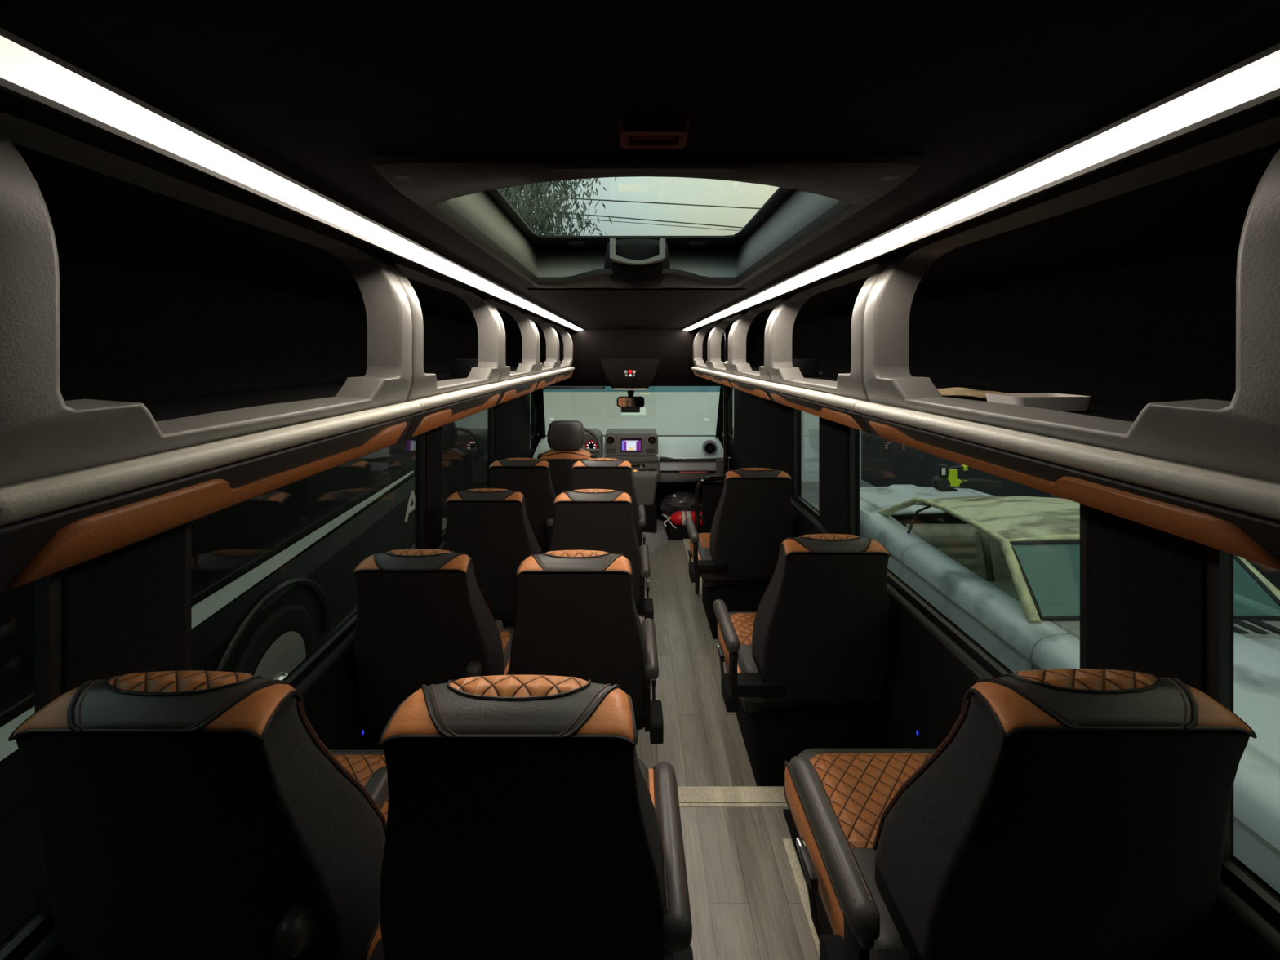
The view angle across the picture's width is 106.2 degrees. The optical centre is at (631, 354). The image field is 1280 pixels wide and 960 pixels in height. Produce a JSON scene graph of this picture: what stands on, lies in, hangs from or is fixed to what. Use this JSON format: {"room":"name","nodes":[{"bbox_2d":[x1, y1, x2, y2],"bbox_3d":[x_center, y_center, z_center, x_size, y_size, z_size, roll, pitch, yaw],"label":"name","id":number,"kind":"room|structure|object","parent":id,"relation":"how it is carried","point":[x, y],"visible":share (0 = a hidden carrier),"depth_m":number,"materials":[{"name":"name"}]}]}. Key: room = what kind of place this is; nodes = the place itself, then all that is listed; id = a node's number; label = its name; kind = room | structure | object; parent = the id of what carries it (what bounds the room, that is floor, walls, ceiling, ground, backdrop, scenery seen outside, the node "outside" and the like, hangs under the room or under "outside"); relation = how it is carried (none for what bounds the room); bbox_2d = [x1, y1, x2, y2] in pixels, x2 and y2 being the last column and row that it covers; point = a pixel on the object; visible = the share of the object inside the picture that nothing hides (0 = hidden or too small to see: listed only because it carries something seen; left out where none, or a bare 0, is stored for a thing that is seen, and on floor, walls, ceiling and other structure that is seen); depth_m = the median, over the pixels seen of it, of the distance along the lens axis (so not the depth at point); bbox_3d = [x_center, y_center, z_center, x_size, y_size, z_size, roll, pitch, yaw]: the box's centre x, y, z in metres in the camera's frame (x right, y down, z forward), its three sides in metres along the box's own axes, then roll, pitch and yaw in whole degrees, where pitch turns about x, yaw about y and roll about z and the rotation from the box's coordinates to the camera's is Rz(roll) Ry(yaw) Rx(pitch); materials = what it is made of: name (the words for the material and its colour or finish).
{"room":"vehicle interior","nodes":[
{"label":"vehicle interior","id":0,"kind":"room"},
{"bbox_2d":[0,238,537,959],"bbox_3d":[-1.000,0.725,2.261,0.060,2.050,5.778,0,0,0],"label":"wall","id":1,"kind":"structure","parent":0,"point":[132,326],"depth_m":1.02,"materials":[{"name":"black carpet"}]},
{"bbox_2d":[0,571,62,959],"bbox_3d":[-0.991,0.575,0.637,0.025,0.770,0.375,0,0,0],"label":"window","id":2,"kind":"structure","parent":1,"relation":"in","point":[50,588],"depth_m":0.81,"materials":[{"name":"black glass"}]},
{"bbox_2d":[0,110,421,594],"bbox_3d":[-0.689,-0.011,0.632,0.552,0.367,0.633,0,0,0],"label":"luggage rack","id":3,"kind":"object","parent":1,"relation":"attached to","point":[82,481],"visible":1,"depth_m":0.42,"materials":[{"name":"grey plastic"}]},
{"bbox_2d":[120,399,310,422],"bbox_3d":[-0.729,0.095,0.632,0.473,0.012,0.632,0,0,0],"label":"shelf","id":4,"kind":"object","parent":3,"relation":"attached to","point":[161,410],"depth_m":0.84,"materials":[{"name":"grey plastic"}]},
{"bbox_2d":[22,539,444,959],"bbox_3d":[-0.955,0.985,1.395,0.030,0.046,4.010,0,0,0],"label":"trim","id":5,"kind":"structure","parent":1,"relation":"attached to","point":[50,948],"depth_m":1.41,"materials":[{"name":"black plastic"}]},
{"bbox_2d":[185,432,425,686],"bbox_3d":[-0.991,0.575,1.665,0.025,0.770,1.230,0,0,0],"label":"window","id":6,"kind":"structure","parent":1,"relation":"in","point":[313,660],"depth_m":1.46,"materials":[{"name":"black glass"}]},
{"bbox_2d":[147,256,506,440],"bbox_3d":[-0.689,-0.011,1.275,0.552,0.367,0.648,0,0,0],"label":"luggage rack","id":7,"kind":"object","parent":1,"relation":"attached to","point":[442,402],"visible":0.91,"depth_m":1.17,"materials":[{"name":"grey plastic"}]},
{"bbox_2d":[147,381,345,399],"bbox_3d":[-0.729,0.095,1.275,0.473,0.012,0.647,0,0,0],"label":"shelf","id":8,"kind":"object","parent":7,"relation":"attached to","point":[326,389],"depth_m":1.08,"materials":[{"name":"black plastic"}]},
{"bbox_2d":[342,296,542,405],"bbox_3d":[-0.689,-0.011,1.910,0.552,0.367,0.618,0,0,0],"label":"luggage rack","id":9,"kind":"object","parent":1,"relation":"attached to","point":[520,382],"visible":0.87,"depth_m":2.03,"materials":[{"name":"grey plastic"}]},
{"bbox_2d":[342,373,461,381],"bbox_3d":[-0.729,0.095,1.910,0.473,0.012,0.617,0,0,0],"label":"shelf","id":10,"kind":"object","parent":9,"relation":"attached to","point":[440,376],"depth_m":1.89,"materials":[{"name":"grey plastic"}]},
{"bbox_2d":[450,359,478,377],"bbox_3d":[-0.600,0.054,1.820,0.130,0.070,0.120,0,0,0],"label":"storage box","id":11,"kind":"object","parent":9,"relation":"on","point":[460,368],"visible":0.5,"depth_m":1.76,"materials":[{"name":"black plastic"}]},
{"bbox_2d":[442,406,493,538],"bbox_3d":[-0.991,0.575,2.945,0.025,0.770,0.950,0,0,0],"label":"window","id":12,"kind":"structure","parent":1,"relation":"in","point":[491,408],"depth_m":3.40,"materials":[{"name":"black glass"}]},
{"bbox_2d":[430,312,560,391],"bbox_3d":[-0.689,-0.011,2.525,0.552,0.367,0.608,0,0,0],"label":"luggage rack","id":13,"kind":"object","parent":1,"relation":"attached to","point":[549,375],"visible":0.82,"depth_m":2.71,"materials":[{"name":"grey plastic"}]},
{"bbox_2d":[430,368,516,373],"bbox_3d":[-0.729,0.095,2.525,0.473,0.012,0.607,0,0,0],"label":"shelf","id":14,"kind":"object","parent":13,"relation":"attached to","point":[449,371],"depth_m":2.42,"materials":[{"name":"grey plastic"}]},
{"bbox_2d":[533,389,546,438],"bbox_3d":[-0.900,0.557,4.688,0.106,0.644,0.790,0,0,-8],"label":"trim","id":15,"kind":"structure","parent":1,"relation":"attached to","point":[538,394],"depth_m":4.63,"materials":[{"name":"black plastic"}]},
{"bbox_2d":[510,321,574,382],"bbox_3d":[-0.689,-0.011,3.190,0.552,0.367,0.718,0,0,0],"label":"luggage rack","id":16,"kind":"object","parent":1,"relation":"attached to","point":[566,371],"visible":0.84,"depth_m":3.44,"materials":[{"name":"grey plastic"}]},
{"bbox_2d":[677,786,787,806],"bbox_3d":[0.000,1.645,1.676,1.800,0.209,0.072,0,0,0],"label":"trim","id":17,"kind":"structure","parent":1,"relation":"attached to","point":[688,796],"depth_m":1.67,"materials":[{"name":"beige metal"}]},
{"bbox_2d":[502,515,756,786],"bbox_3d":[0.005,1.720,3.450,2.070,0.060,3.500,0,0,0],"label":"floor","id":18,"kind":"structure","parent":0,"point":[704,744],"depth_m":2.40,"materials":[{"name":"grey wood"}]},
{"bbox_2d":[351,548,513,732],"bbox_3d":[-0.684,1.170,1.847,0.512,1.041,0.635,0,0,0],"label":"passenger seat","id":19,"kind":"object","parent":18,"relation":"on","point":[424,616],"visible":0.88,"depth_m":1.59,"materials":[{"name":"grey leather"}]},
{"bbox_2d":[375,627,513,730],"bbox_3d":[-0.708,1.282,1.930,0.430,0.125,0.470,0,0,0],"label":"seat cushion","id":20,"kind":"object","parent":19,"relation":"on","point":[506,635],"depth_m":2.01,"materials":[{"name":"brown leather"}]},
{"bbox_2d":[443,488,541,626],"bbox_3d":[-0.671,1.170,2.572,0.512,1.041,0.635,0,0,0],"label":"passenger seat","id":21,"kind":"object","parent":18,"relation":"on","point":[491,526],"visible":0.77,"depth_m":2.31,"materials":[{"name":"grey leather"}]},
{"bbox_2d":[492,613,516,618],"bbox_3d":[-0.695,1.282,2.655,0.430,0.125,0.470,0,0,0],"label":"seat cushion","id":22,"kind":"object","parent":21,"relation":"on","point":[495,615],"depth_m":2.42,"materials":[{"name":"grey leather"}]},
{"bbox_2d":[488,457,556,554],"bbox_3d":[-0.668,1.170,3.262,0.512,1.041,0.635,0,0,0],"label":"passenger seat","id":23,"kind":"object","parent":18,"relation":"on","point":[531,477],"visible":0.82,"depth_m":2.98,"materials":[{"name":"grey leather"}]},
{"bbox_2d":[537,420,595,496],"bbox_3d":[-0.503,1.103,3.976,0.500,1.175,0.648,0,0,0],"label":"seat","id":24,"kind":"object","parent":18,"relation":"on","point":[566,439],"visible":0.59,"depth_m":3.68,"materials":[{"name":"grey leather"}]},
{"bbox_2d":[509,550,663,744],"bbox_3d":[-0.152,1.170,1.837,0.522,1.041,0.635,0,0,0],"label":"passenger seat","id":25,"kind":"object","parent":18,"relation":"on","point":[577,615],"visible":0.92,"depth_m":1.57,"materials":[{"name":"grey leather"}]},
{"bbox_2d":[549,488,653,620],"bbox_3d":[-0.151,1.170,2.562,0.522,1.041,0.635,0,0,0],"label":"passenger seat","id":26,"kind":"object","parent":18,"relation":"on","point":[585,519],"visible":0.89,"depth_m":2.29,"materials":[{"name":"grey leather"}]},
{"bbox_2d":[571,457,648,548],"bbox_3d":[-0.151,1.170,3.252,0.522,1.041,0.635,0,0,0],"label":"passenger seat","id":27,"kind":"object","parent":18,"relation":"on","point":[610,473],"visible":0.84,"depth_m":2.96,"materials":[{"name":"grey leather"}]},
{"bbox_2d":[641,520,668,554],"bbox_3d":[0.159,1.621,4.273,0.355,0.139,0.553,0,0,0],"label":"trim","id":28,"kind":"structure","parent":18,"relation":"on","point":[658,539],"depth_m":4.23,"materials":[{"name":"grey carpet"}]},
{"bbox_2d":[683,538,702,595],"bbox_3d":[0.500,1.683,3.880,0.060,0.014,1.040,0,0,0],"label":"step edge","id":29,"kind":"object","parent":18,"relation":"on","point":[686,541],"visible":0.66,"depth_m":4.07,"materials":[{"name":"beige metal"}]},
{"bbox_3d":[0.750,1.684,3.850,0.380,0.012,1.100,0,0,0],"label":"trim","id":30,"kind":"structure","parent":18,"relation":"on","visible":0},
{"bbox_2d":[694,475,724,594],"bbox_3d":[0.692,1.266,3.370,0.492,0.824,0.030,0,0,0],"label":"passenger seat","id":31,"kind":"object","parent":30,"relation":"on","point":[711,494],"visible":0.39,"depth_m":3.36,"materials":[{"name":"black leather"}]},
{"bbox_2d":[723,328,730,484],"bbox_3d":[0.720,0.742,3.660,0.080,1.873,0.080,0,0,0],"label":"pole","id":32,"kind":"object","parent":30,"relation":"on","point":[726,330],"visible":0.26,"depth_m":3.64,"materials":[{"name":"black"}]},
{"bbox_3d":[0.758,1.684,2.510,0.385,0.012,1.560,0,0,0],"label":"trim","id":33,"kind":"structure","parent":18,"relation":"on","visible":0},
{"bbox_2d":[684,467,794,639],"bbox_3d":[0.642,1.170,2.992,0.604,1.041,0.635,0,0,0],"label":"passenger seat","id":34,"kind":"object","parent":33,"relation":"on","point":[735,562],"visible":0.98,"depth_m":2.77,"materials":[{"name":"grey leather"}]},
{"bbox_2d":[697,533,773,580],"bbox_3d":[0.677,1.282,3.075,0.520,0.125,0.470,0,0,0],"label":"seat cushion","id":35,"kind":"object","parent":34,"relation":"on","point":[704,554],"depth_m":2.86,"materials":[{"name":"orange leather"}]},
{"bbox_2d":[713,533,891,786],"bbox_3d":[0.648,1.170,1.982,0.604,1.041,0.635,0,0,0],"label":"passenger seat","id":36,"kind":"object","parent":33,"relation":"on","point":[805,668],"visible":1,"depth_m":1.77,"materials":[{"name":"grey leather"}]},
{"bbox_2d":[728,611,874,703],"bbox_3d":[0.683,1.282,2.065,0.520,0.125,0.470,0,0,0],"label":"seat cushion","id":37,"kind":"object","parent":36,"relation":"on","point":[742,621],"depth_m":1.91,"materials":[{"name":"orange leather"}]},
{"bbox_2d":[537,435,723,515],"bbox_3d":[0.005,1.310,5.090,2.070,0.880,0.120,0,0,0],"label":"wall","id":38,"kind":"structure","parent":0,"point":[660,513],"depth_m":5.08,"materials":[{"name":"black plastic"}]},
{"bbox_2d":[532,428,730,532],"bbox_3d":[-0.005,1.165,4.610,1.850,0.850,0.820,0,0,0],"label":"dashboard","id":39,"kind":"object","parent":38,"relation":"attached to","point":[656,462],"visible":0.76,"depth_m":4.47,"materials":[{"name":"white plastic"}]},
{"bbox_2d":[582,427,602,457],"bbox_3d":[-0.421,0.840,4.262,0.372,0.383,0.415,0,0,29],"label":"steering wheel","id":40,"kind":"object","parent":39,"relation":"attached to","point":[599,450],"visible":0.16,"depth_m":4.19,"materials":[{"name":"grey leather"}]},
{"bbox_2d":[583,428,603,456],"bbox_3d":[-0.450,0.845,4.610,0.340,0.210,0.340,0,0,0],"label":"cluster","id":41,"kind":"object","parent":39,"relation":"attached to","point":[590,442],"depth_m":4.44,"materials":[{"name":"grey plastic"}]},
{"bbox_2d":[622,440,640,450],"bbox_3d":[0.000,0.848,4.457,0.176,0.092,0.024,0,0,0],"label":"screen","id":42,"kind":"object","parent":39,"relation":"attached to","point":[627,445],"depth_m":4.46,"materials":[{"name":"purple glass"}]},
{"bbox_2d":[647,435,657,444],"bbox_3d":[0.193,0.797,4.466,0.089,0.089,0.037,0,0,0],"label":"air vent","id":43,"kind":"object","parent":39,"relation":"attached to","point":[651,439],"depth_m":4.45,"materials":[{"name":"grey plastic"}]},
{"bbox_2d":[703,441,715,453],"bbox_3d":[0.745,0.890,4.556,0.113,0.113,0.037,0,0,0],"label":"air vent","id":44,"kind":"object","parent":39,"relation":"attached to","point":[709,447],"depth_m":4.54,"materials":[{"name":"grey plastic"}]},
{"bbox_2d":[664,515,702,540],"bbox_3d":[0.600,1.640,4.670,0.520,0.100,0.620,0,0,0],"label":"trim","id":45,"kind":"structure","parent":38,"relation":"attached to","point":[679,533],"depth_m":4.36,"materials":[{"name":"black plastic"}]},
{"bbox_2d":[660,491,702,516],"bbox_3d":[0.493,1.465,4.664,0.428,0.250,0.246,0,0,0],"label":"plastic bag","id":46,"kind":"object","parent":45,"relation":"on","point":[679,499],"visible":0.56,"depth_m":4.60,"materials":[{"name":"grey plastic"}]},
{"bbox_2d":[661,505,702,528],"bbox_3d":[0.488,1.507,4.454,0.415,0.171,0.149,0,0,0],"label":"fire extinguisher","id":47,"kind":"object","parent":45,"relation":"on","point":[678,517],"visible":0.71,"depth_m":4.42,"materials":[{"name":"red metal"}]},
{"bbox_2d":[507,328,755,386],"bbox_3d":[0.005,-0.009,4.090,2.010,0.582,0.620,0,0,0],"label":"wall","id":48,"kind":"structure","parent":0,"point":[673,348],"depth_m":3.84,"materials":[{"name":"black plastic"}]},
{"bbox_2d":[539,386,604,389],"bbox_3d":[-0.546,0.284,4.135,0.633,0.042,0.190,0,0,0],"label":"sun visor","id":49,"kind":"object","parent":48,"relation":"attached to","point":[546,387],"visible":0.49,"depth_m":4.04,"materials":[{"name":"grey plastic"}]},
{"bbox_2d":[600,359,659,390],"bbox_3d":[-0.010,0.166,4.095,0.492,0.272,0.401,0,0,0],"label":"console","id":50,"kind":"object","parent":48,"relation":"attached to","point":[620,374],"visible":0.98,"depth_m":3.92,"materials":[{"name":"black plastic"}]},
{"bbox_3d":[0.015,0.566,4.682,1.830,0.574,0.676,0,0,0],"label":"window","id":51,"kind":"structure","parent":48,"relation":"in","visible":0},
{"bbox_2d":[617,390,644,412],"bbox_3d":[-0.006,0.408,4.420,0.253,0.261,0.085,0,0,0],"label":"rearview mirror","id":52,"kind":"object","parent":51,"relation":"attached to","point":[630,403],"visible":0.93,"depth_m":4.38,"materials":[{"name":"black mirror"}]},
{"bbox_2d":[617,397,643,406],"bbox_3d":[-0.006,0.437,4.384,0.227,0.082,0.002,0,0,0],"label":"mirror glass","id":53,"kind":"object","parent":52,"relation":"attached to","point":[622,402],"depth_m":4.38,"materials":[{"name":"grey"}]},
{"bbox_2d":[0,0,1279,328],"bbox_3d":[0.005,-0.201,1.840,2.070,0.012,4.920,0,0,0],"label":"ceiling","id":54,"kind":"structure","parent":0,"point":[314,90],"depth_m":0.37,"materials":[{"name":"black fabric"}]},
{"bbox_2d":[0,20,584,331],"bbox_3d":[-0.400,-0.186,2.025,0.062,0.017,3.538,0,0,0],"label":"light strip","id":55,"kind":"object","parent":54,"relation":"attached to","point":[32,70],"visible":1,"depth_m":0.42,"materials":[{"name":"white plastic"}]},
{"bbox_2d":[371,154,921,289],"bbox_3d":[0.015,-0.245,0.880,0.730,0.149,1.160,0,0,0],"label":"frame","id":56,"kind":"object","parent":54,"relation":"attached to","point":[815,193],"visible":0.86,"depth_m":0.71,"materials":[{"name":"grey plastic"}]},
{"bbox_2d":[617,115,690,149],"bbox_3d":[0.019,-0.189,0.412,0.060,0.012,0.037,0,0,0],"label":"handle","id":57,"kind":"object","parent":54,"relation":"attached to","point":[635,132],"visible":1,"depth_m":0.40,"materials":[{"name":"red plastic"}]},
{"bbox_2d":[681,36,1279,331],"bbox_3d":[0.429,-0.186,2.025,0.062,0.017,3.538,0,0,0],"label":"light strip","id":58,"kind":"object","parent":54,"relation":"attached to","point":[1250,81],"visible":1,"depth_m":0.44,"materials":[{"name":"white plastic"}]},
{"bbox_2d":[679,806,818,959],"bbox_3d":[0.005,1.647,0.512,2.070,0.205,2.265,0,0,0],"label":"floor","id":59,"kind":"structure","parent":0,"point":[745,904],"depth_m":1.39,"materials":[{"name":"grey wood"}]},
{"bbox_2d":[8,671,388,959],"bbox_3d":[-0.691,1.025,1.007,0.512,1.041,0.635,0,0,0],"label":"passenger seat","id":60,"kind":"object","parent":59,"relation":"on","point":[181,815],"visible":0.94,"depth_m":0.75,"materials":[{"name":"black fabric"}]},
{"bbox_2d":[328,749,384,755],"bbox_3d":[-0.715,1.137,1.090,0.430,0.125,0.470,0,0,0],"label":"seat cushion","id":61,"kind":"object","parent":60,"relation":"on","point":[335,752],"depth_m":1.30,"materials":[{"name":"grey leather"}]},
{"bbox_2d":[377,675,693,959],"bbox_3d":[-0.147,1.025,0.997,0.522,1.041,0.635,0,0,0],"label":"passenger seat","id":62,"kind":"object","parent":59,"relation":"on","point":[526,820],"visible":1,"depth_m":0.73,"materials":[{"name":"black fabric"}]},
{"bbox_2d":[636,756,649,791],"bbox_3d":[-0.176,1.137,1.080,0.450,0.125,0.470,0,0,0],"label":"seat cushion","id":63,"kind":"object","parent":62,"relation":"on","point":[645,771],"depth_m":1.25,"materials":[{"name":"grey leather"}]},
{"bbox_2d":[782,839,819,959],"bbox_3d":[0.492,1.539,1.230,0.028,0.012,0.580,0,0,0],"label":"floor track","id":64,"kind":"object","parent":59,"relation":"on","point":[798,877],"visible":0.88,"depth_m":1.39,"materials":[{"name":"beige metal"}]},
{"bbox_2d":[728,232,1279,959],"bbox_3d":[1.010,0.725,2.261,0.060,2.050,5.778,0,0,0],"label":"wall","id":65,"kind":"structure","parent":0,"point":[1159,325],"depth_m":1.02,"materials":[{"name":"black carpet"}]},
{"bbox_2d":[715,386,730,439],"bbox_3d":[0.896,0.557,4.689,0.109,0.644,0.785,0,0,6],"label":"trim","id":66,"kind":"structure","parent":65,"relation":"attached to","point":[719,430],"depth_m":4.67,"materials":[{"name":"black plastic"}]},
{"bbox_2d":[691,321,759,380],"bbox_3d":[0.707,-0.018,3.190,0.537,0.353,0.718,0,0,0],"label":"luggage rack","id":67,"kind":"object","parent":65,"relation":"attached to","point":[699,363],"visible":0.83,"depth_m":3.44,"materials":[{"name":"grey plastic"}]},
{"bbox_2d":[728,391,733,439],"bbox_3d":[1.000,0.510,4.750,0.025,0.640,0.300,0,0,0],"label":"window","id":68,"kind":"structure","parent":65,"relation":"in","point":[730,435],"depth_m":4.88,"materials":[{"name":"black glass"}]},
{"bbox_2d":[706,312,834,387],"bbox_3d":[0.707,-0.018,2.525,0.537,0.353,0.608,0,0,0],"label":"luggage rack","id":69,"kind":"object","parent":65,"relation":"attached to","point":[717,368],"visible":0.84,"depth_m":2.72,"materials":[{"name":"grey plastic"}]},
{"bbox_2d":[751,368,834,373],"bbox_3d":[0.746,0.095,2.525,0.458,0.012,0.607,0,0,0],"label":"shelf","id":70,"kind":"object","parent":69,"relation":"attached to","point":[757,370],"depth_m":2.42,"materials":[{"name":"grey plastic"}]},
{"bbox_2d":[726,296,843,401],"bbox_3d":[0.707,-0.018,1.910,0.537,0.353,0.618,0,0,0],"label":"luggage rack","id":71,"kind":"object","parent":65,"relation":"attached to","point":[742,372],"visible":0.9,"depth_m":2.02,"materials":[{"name":"grey plastic"}]},
{"bbox_2d":[791,359,818,377],"bbox_3d":[0.660,0.054,1.900,0.120,0.070,0.120,0,0,0],"label":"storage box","id":72,"kind":"object","parent":71,"relation":"on","point":[807,367],"visible":0.5,"depth_m":1.84,"materials":[{"name":"black plastic"}]},
{"bbox_2d":[804,373,843,381],"bbox_3d":[0.746,0.095,1.910,0.458,0.012,0.617,0,0,0],"label":"shelf","id":73,"kind":"object","parent":71,"relation":"attached to","point":[828,376],"depth_m":1.89,"materials":[{"name":"black plastic"}]},
{"bbox_2d":[782,808,815,897],"bbox_3d":[0.731,1.540,0.535,0.438,0.010,2.170,0,0,0],"label":"trim","id":74,"kind":"structure","parent":65,"relation":"attached to","point":[791,826],"depth_m":1.55,"materials":[{"name":"black metal"}]},
{"bbox_2d":[783,668,1257,959],"bbox_3d":[0.655,1.025,1.012,0.604,1.041,0.635,0,0,0],"label":"passenger seat","id":75,"kind":"object","parent":74,"relation":"on","point":[1070,814],"visible":1,"depth_m":0.77,"materials":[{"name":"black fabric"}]},
{"bbox_2d":[797,748,936,948],"bbox_3d":[0.690,1.137,1.095,0.520,0.125,0.470,0,0,0],"label":"seat cushion","id":76,"kind":"object","parent":75,"relation":"on","point":[859,784],"depth_m":1.17,"materials":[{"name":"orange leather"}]},
{"bbox_2d":[793,408,819,519],"bbox_3d":[1.000,0.530,2.720,0.025,0.680,0.420,0,0,0],"label":"window","id":77,"kind":"structure","parent":65,"relation":"in","point":[796,496],"depth_m":2.91,"materials":[{"name":"clear glass"}]},
{"bbox_2d":[763,256,1119,433],"bbox_3d":[0.707,-0.018,1.275,0.537,0.353,0.648,0,0,0],"label":"luggage rack","id":78,"kind":"object","parent":65,"relation":"attached to","point":[833,401],"visible":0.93,"depth_m":1.21,"materials":[{"name":"grey plastic"}]},
{"bbox_2d":[937,387,1006,399],"bbox_3d":[0.690,0.080,0.980,0.170,0.017,0.300,0,0,0],"label":"paper","id":79,"kind":"object","parent":78,"relation":"on","point":[955,393],"visible":0.55,"depth_m":0.97,"materials":[{"name":"beige paper"}]},
{"bbox_2d":[931,381,1119,399],"bbox_3d":[0.746,0.095,1.275,0.458,0.012,0.647,0,0,0],"label":"shelf","id":80,"kind":"object","parent":78,"relation":"attached to","point":[937,384],"depth_m":1.23,"materials":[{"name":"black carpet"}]},
{"bbox_2d":[848,426,1085,677],"bbox_3d":[1.000,0.530,1.610,0.025,0.680,1.140,0,0,0],"label":"window","id":81,"kind":"structure","parent":65,"relation":"in","point":[962,640],"depth_m":1.47,"materials":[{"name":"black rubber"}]},
{"bbox_2d":[790,496,1279,959],"bbox_3d":[0.965,0.895,1.395,0.030,0.046,4.010,0,0,0],"label":"trim","id":82,"kind":"structure","parent":65,"relation":"attached to","point":[1244,917],"depth_m":0.79,"materials":[{"name":"black plastic"}]},
{"bbox_2d":[853,115,1279,568],"bbox_3d":[0.707,-0.018,0.632,0.537,0.353,0.633,0,0,0],"label":"luggage rack","id":83,"kind":"object","parent":65,"relation":"attached to","point":[1206,472],"visible":0.99,"depth_m":0.44,"materials":[{"name":"grey plastic"}]},
{"bbox_2d":[985,392,1090,411],"bbox_3d":[0.645,0.076,0.765,0.124,0.022,0.070,0,0,-3],"label":"tray","id":84,"kind":"object","parent":83,"relation":"on","point":[1055,402],"visible":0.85,"depth_m":0.73,"materials":[{"name":"white"}]},
{"bbox_2d":[975,399,1155,422],"bbox_3d":[0.746,0.095,0.632,0.458,0.012,0.632,0,0,0],"label":"shelf","id":85,"kind":"object","parent":83,"relation":"attached to","point":[1126,410],"depth_m":0.79,"materials":[{"name":"grey plastic"}]},
{"bbox_2d":[1206,546,1279,924],"bbox_3d":[1.000,0.530,0.637,0.025,0.680,0.375,0,0,0],"label":"window","id":86,"kind":"structure","parent":65,"relation":"in","point":[1218,562],"depth_m":0.81,"materials":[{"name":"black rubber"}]},
{"label":"outside","id":87,"kind":"structure","parent":0,"visible":0},
{"bbox_2d":[325,430,874,639],"bbox_3d":[0.000,2.440,7.000,28.000,0.100,26.000,0,0,0],"label":"ground","id":88,"kind":"structure","parent":87,"point":[810,490],"depth_m":8.24,"materials":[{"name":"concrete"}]},
{"bbox_2d":[0,436,448,942],"bbox_3d":[-3.014,1.082,2.362,2.095,2.584,7.900,0,0,-5],"label":"van","id":89,"kind":"object","parent":88,"relation":"on","point":[273,578],"visible":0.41,"depth_m":2.69,"materials":[{"name":"black paint"}]},
{"bbox_2d":[442,408,487,518],"bbox_3d":[-5.550,0.940,7.075,6.900,2.900,0.150,0,0,0],"label":"wall","id":90,"kind":"structure","parent":88,"relation":"on","point":[464,440],"depth_m":7.00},
{"bbox_2d":[498,177,616,235],"bbox_3d":[-2.364,-0.973,6.364,4.468,6.750,2.862,0,0,0],"label":"street tree","id":91,"kind":"object","parent":88,"relation":"on","point":[541,219],"visible":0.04,"depth_m":5.88,"materials":[{"name":"green plant"}]},
{"bbox_2d":[542,386,860,481],"bbox_3d":[0.550,0.840,9.100,7.500,3.100,0.200,0,0,0],"label":"wall","id":92,"kind":"structure","parent":88,"relation":"on","point":[669,410],"depth_m":9.00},
{"bbox_2d":[859,484,1279,893],"bbox_3d":[2.870,1.717,2.750,1.750,1.346,4.660,0,0,0],"label":"car","id":93,"kind":"object","parent":88,"relation":"on","point":[1005,571],"visible":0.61,"depth_m":2.91,"materials":[{"name":"grey paint"}]},
{"bbox_2d":[931,463,1002,491],"bbox_3d":[2.588,0.950,3.702,0.520,0.204,0.096,0,0,0],"label":"power tool","id":94,"kind":"object","parent":93,"relation":"on","point":[946,477],"visible":1,"depth_m":3.68,"materials":[{"name":"black"}]},
{"bbox_2d":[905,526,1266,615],"bbox_3d":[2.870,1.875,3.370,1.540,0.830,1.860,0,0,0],"label":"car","id":95,"kind":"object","parent":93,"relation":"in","point":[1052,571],"depth_m":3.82,"materials":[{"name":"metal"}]},
{"bbox_2d":[1233,633,1279,767],"bbox_3d":[2.870,1.407,1.390,1.272,0.070,1.940,0,0,0],"label":"hood","id":96,"kind":"object","parent":93,"relation":"attached to","point":[1256,660],"depth_m":1.99,"materials":[{"name":"grey paint"}]},
{"bbox_2d":[861,430,1279,610],"bbox_3d":[4.500,0.540,2.600,0.200,3.700,13.200,0,0,0],"label":"wall","id":97,"kind":"structure","parent":88,"relation":"on","point":[885,462],"depth_m":7.19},
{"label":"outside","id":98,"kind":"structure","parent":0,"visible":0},
{"bbox_2d":[523,195,759,208],"bbox_3d":[0.000,-2.539,8.000,18.001,0.984,0.017,0,0,0],"label":"overhead wire","id":99,"kind":"object","parent":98,"point":[523,195],"visible":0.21,"depth_m":7.99,"materials":[{"name":"black"}]},
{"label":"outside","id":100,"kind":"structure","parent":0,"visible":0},
{"bbox_2d":[551,211,743,228],"bbox_3d":[0.000,-2.427,8.600,18.002,1.498,0.017,0,0,0],"label":"overhead wire","id":101,"kind":"object","parent":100,"point":[552,211],"visible":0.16,"depth_m":8.59,"materials":[{"name":"black"}]},
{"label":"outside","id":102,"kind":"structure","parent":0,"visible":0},
{"bbox_2d":[532,214,740,231],"bbox_3d":[0.000,-2.450,8.950,18.001,1.362,0.010,0,0,0],"label":"overhead wire","id":103,"kind":"object","parent":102,"point":[532,215],"visible":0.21,"depth_m":8.95,"materials":[{"name":"black"}]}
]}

